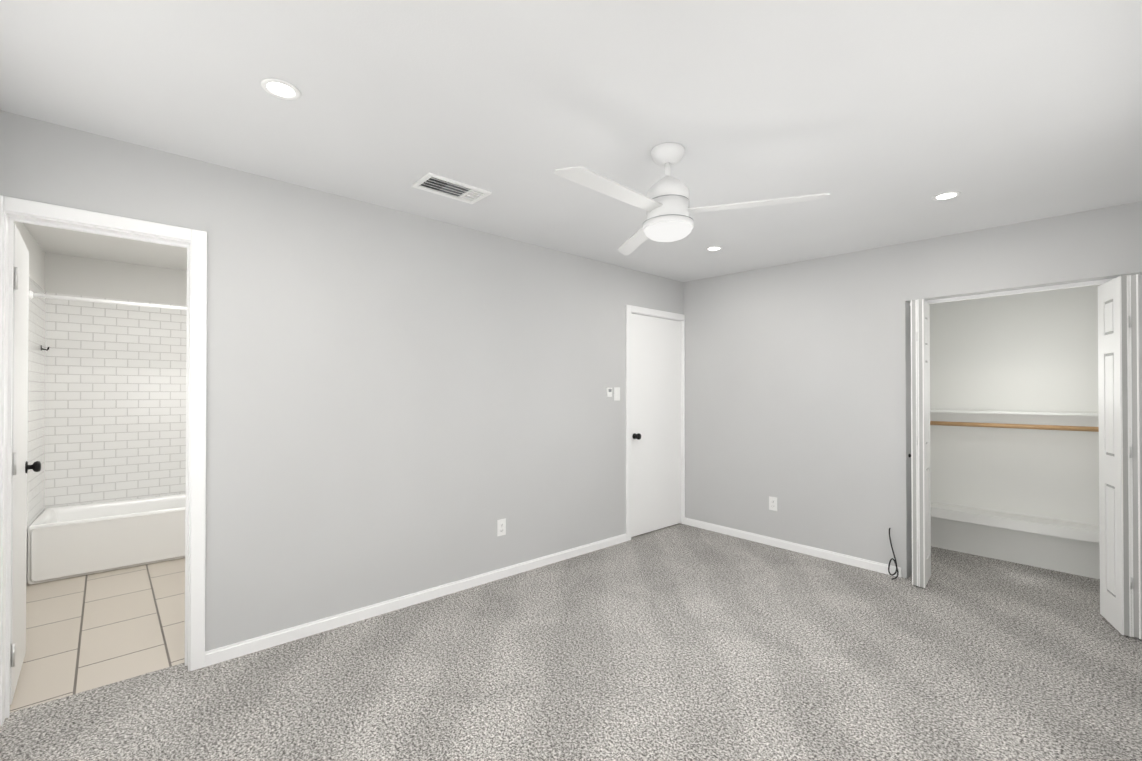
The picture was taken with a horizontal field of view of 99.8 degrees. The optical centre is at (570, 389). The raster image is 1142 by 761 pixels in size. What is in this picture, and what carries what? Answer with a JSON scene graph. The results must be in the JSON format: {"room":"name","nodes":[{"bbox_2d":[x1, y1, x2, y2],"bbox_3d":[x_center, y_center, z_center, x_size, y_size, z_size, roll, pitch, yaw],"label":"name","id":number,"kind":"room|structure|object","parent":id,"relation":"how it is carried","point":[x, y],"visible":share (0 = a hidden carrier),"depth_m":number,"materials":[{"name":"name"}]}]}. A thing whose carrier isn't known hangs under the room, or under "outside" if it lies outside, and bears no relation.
{"room":"empty bedroom","nodes":[
{"label":"empty bedroom","id":0,"kind":"room"},
{"bbox_2d":[10,558,184,711],"bbox_3d":[-2.771,1.366,3.388,1.780,0.048,2.720,0,-1,-41],"label":"floor","id":1,"kind":"structure","parent":0,"point":[89,632],"depth_m":2.69,"materials":[{"name":"beige tile"}]},
{"bbox_2d":[27,493,185,584],"bbox_3d":[-3.359,1.142,4.066,1.560,0.405,0.706,0,-1,-41],"label":"bathtub","id":2,"kind":"object","parent":1,"relation":"on","point":[65,542],"visible":0.54,"depth_m":3.60,"materials":[{"name":"white ceramic"}]},
{"bbox_2d":[14,221,186,583],"bbox_3d":[-1.896,0.113,2.384,1.530,2.440,0.004,0,-1,-41],"label":"wall","id":3,"kind":"structure","parent":0,"point":[106,402],"depth_m":2.17,"materials":[{"name":"tile"}]},
{"bbox_2d":[29,290,186,310],"bbox_3d":[-3.165,-0.657,3.854,1.574,0.060,0.060,0,-1,-41],"label":"rail","id":4,"kind":"object","parent":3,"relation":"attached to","point":[31,294],"visible":0.67,"depth_m":3.57,"materials":[{"name":"white"}]},
{"bbox_2d":[0,110,682,651],"bbox_3d":[-0.595,0.120,3.433,4.890,2.440,0.120,0,-1,-41],"label":"wall","id":5,"kind":"structure","parent":0,"point":[398,404],"depth_m":2.83,"materials":[{"name":"grey paint"}]},
{"bbox_2d":[10,224,40,704],"bbox_3d":[-2.562,0.310,2.200,0.140,2.020,0.580,0,-1,-41],"label":"open bathroom door","id":6,"kind":"structure","parent":5,"relation":"in","point":[21,467],"depth_m":2.17,"materials":[{"name":"white wood"}]},
{"bbox_2d":[0,195,206,726],"bbox_3d":[-2.074,0.283,2.146,0.703,2.098,0.154,0,-1,-41],"label":"door frame","id":7,"kind":"structure","parent":5,"relation":"attached to","point":[192,241],"depth_m":2.23,"materials":[{"name":"white wood"}]},
{"bbox_2d":[205,533,626,666],"bbox_3d":[-0.915,1.304,3.059,3.727,0.068,0.013,0,-1,-41],"label":"baseboard","id":8,"kind":"structure","parent":5,"relation":"attached to","point":[235,650],"depth_m":2.88,"materials":[{"name":"white wood"}]},
{"bbox_2d":[497,518,505,536],"bbox_3d":[-0.495,0.981,3.429,0.072,0.116,0.008,0,-1,-41],"label":"outlet","id":9,"kind":"object","parent":5,"relation":"attached to","point":[501,527],"visible":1,"depth_m":3.43,"materials":[{"name":"white plastic"}]},
{"bbox_2d":[606,388,611,396],"bbox_3d":[0.331,0.020,4.145,0.056,0.080,0.022,0,-1,-41],"label":"thermostat","id":10,"kind":"object","parent":5,"relation":"attached to","point":[608,390],"depth_m":4.13,"materials":[{"name":"white plastic"}]},
{"bbox_2d":[614,387,619,400],"bbox_3d":[0.405,0.036,4.220,0.072,0.116,0.008,0,-1,-41],"label":"light switch","id":11,"kind":"object","parent":5,"relation":"attached to","point":[616,393],"depth_m":4.21,"materials":[{"name":"white plastic"}]},
{"bbox_2d":[626,305,684,540],"bbox_3d":[0.777,0.295,4.616,0.862,2.108,0.138,0,-1,-41],"label":"door frame","id":12,"kind":"structure","parent":5,"relation":"attached to","point":[630,309],"depth_m":4.36,"materials":[{"name":"white wood"}]},
{"bbox_2d":[631,313,680,536],"bbox_3d":[0.828,0.322,4.590,0.772,2.030,0.105,0,-1,-41],"label":"closed door","id":13,"kind":"structure","parent":5,"relation":"in","point":[655,423],"depth_m":4.59,"materials":[{"name":"white wood"}]},
{"bbox_2d":[0,523,1141,760],"bbox_3d":[0.821,1.359,2.490,5.800,0.050,3.350,0,-1,-41],"label":"floor carpet","id":14,"kind":"object","parent":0,"point":[678,641],"visible":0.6,"depth_m":2.22,"materials":[{"name":"grey carpet"}]},
{"bbox_2d":[0,0,1141,281],"bbox_3d":[-0.112,-1.107,3.496,5.910,0.190,6.073,0,-1,-41],"label":"ceiling","id":15,"kind":"structure","parent":0,"point":[882,122],"depth_m":1.81,"materials":[{"name":"white paint"}]},
{"bbox_2d":[261,78,300,99],"bbox_3d":[-1.046,-1.083,1.735,0.124,0.009,0.124,0,-1,-41],"label":"recessed light","id":16,"kind":"object","parent":15,"relation":"in","point":[281,89],"visible":1,"depth_m":1.73,"materials":[{"name":"white plastic"}]},
{"bbox_2d":[412,172,491,203],"bbox_3d":[-0.643,-1.084,2.605,0.364,0.018,0.216,0,-1,-41],"label":"ceiling vent","id":17,"kind":"object","parent":15,"relation":"in","point":[446,187],"visible":1,"depth_m":2.59,"materials":[{"name":"white plastic"}]},
{"bbox_2d":[554,143,829,255],"bbox_3d":[0.318,-0.868,2.038,0.983,0.399,1.116,0,-1,-41],"label":"fan","id":18,"kind":"object","parent":15,"relation":"hanging from","point":[664,203],"visible":1,"depth_m":2.05,"materials":[{"name":"white plastic"}]},
{"bbox_2d":[706,246,721,250],"bbox_3d":[1.085,-1.071,3.651,0.124,0.009,0.124,0,-1,-41],"label":"recessed light","id":19,"kind":"object","parent":15,"relation":"in","point":[714,248],"visible":0.96,"depth_m":3.64,"materials":[{"name":"white plastic"}]},
{"bbox_2d":[932,191,960,200],"bbox_3d":[2.014,-1.040,2.583,0.124,0.009,0.124,0,-1,-41],"label":"recessed light","id":20,"kind":"object","parent":15,"relation":"in","point":[946,195],"visible":0.98,"depth_m":2.58,"materials":[{"name":"white plastic"}]},
{"bbox_2d":[683,201,1141,577],"bbox_3d":[2.280,0.122,3.702,0.200,2.440,3.250,0,-1,-41],"label":"wall","id":21,"kind":"structure","parent":0,"point":[798,390],"depth_m":3.79,"materials":[{"name":"grey paint"}]},
{"bbox_2d":[769,496,776,510],"bbox_3d":[1.743,0.982,4.153,0.008,0.116,0.072,0,-1,-41],"label":"outlet","id":22,"kind":"object","parent":21,"relation":"attached to","point":[773,503],"visible":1,"depth_m":4.15,"materials":[{"name":"white plastic"}]},
{"bbox_2d":[684,517,901,577],"bbox_3d":[1.746,1.311,4.144,0.013,0.068,1.870,0,-1,-41],"label":"baseboard","id":23,"kind":"structure","parent":21,"relation":"attached to","point":[836,557],"depth_m":3.97,"materials":[{"name":"white wood"}]},
{"bbox_2d":[888,528,898,579],"bbox_3d":[2.298,1.170,3.435,0.113,0.338,0.075,0,-1,-41],"label":"cord","id":24,"kind":"object","parent":21,"relation":"attached to","point":[896,571],"visible":0.98,"depth_m":3.44,"materials":[{"name":"black plastic"}]},
{"bbox_2d":[908,299,930,587],"bbox_3d":[2.436,0.349,3.375,0.103,1.959,0.310,0,-1,43],"label":"bifold door","id":25,"kind":"structure","parent":21,"relation":"in","point":[919,455],"depth_m":3.27,"materials":[{"name":"white wood"}]},
{"bbox_2d":[910,278,1114,305],"bbox_3d":[2.862,-0.626,3.064,0.035,0.022,1.181,0,-1,-41],"label":"trim","id":26,"kind":"structure","parent":21,"relation":"attached to","point":[1062,286],"depth_m":3.04,"materials":[{"name":"white wood"}]},
{"bbox_2d":[1098,274,1141,638],"bbox_3d":[3.107,0.344,2.674,0.297,1.959,0.240,0,-1,-41],"label":"bifold door","id":27,"kind":"structure","parent":21,"relation":"in","point":[1119,390],"depth_m":2.60,"materials":[{"name":"white wood"}]},
{"bbox_2d":[929,285,1130,578],"bbox_3d":[2.856,0.119,3.195,0.004,2.440,1.730,0,-1,-41],"label":"wall","id":28,"kind":"structure","parent":0,"point":[1034,351],"depth_m":3.11,"materials":[{"name":"paint"}]},
{"bbox_2d":[930,409,1098,426],"bbox_3d":[3.381,0.214,3.652,0.218,0.105,1.526,0,-1,-41],"label":"closet shelf","id":29,"kind":"object","parent":28,"relation":"attached to","point":[1089,419],"visible":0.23,"depth_m":3.67,"materials":[{"name":"white wood"}]},
{"bbox_2d":[930,421,1098,431],"bbox_3d":[3.352,0.274,3.626,0.034,0.034,1.526,0,-1,-41],"label":"rail","id":30,"kind":"object","parent":28,"relation":"attached to","point":[1041,427],"visible":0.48,"depth_m":3.60,"materials":[{"name":"brown wood"}]},
{"bbox_2d":[931,502,1099,542],"bbox_3d":[3.381,1.002,3.647,0.218,0.080,1.526,0,-1,-41],"label":"closet shelf","id":31,"kind":"object","parent":28,"relation":"attached to","point":[1065,529],"visible":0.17,"depth_m":3.59,"materials":[{"name":"white wood"}]}
]}

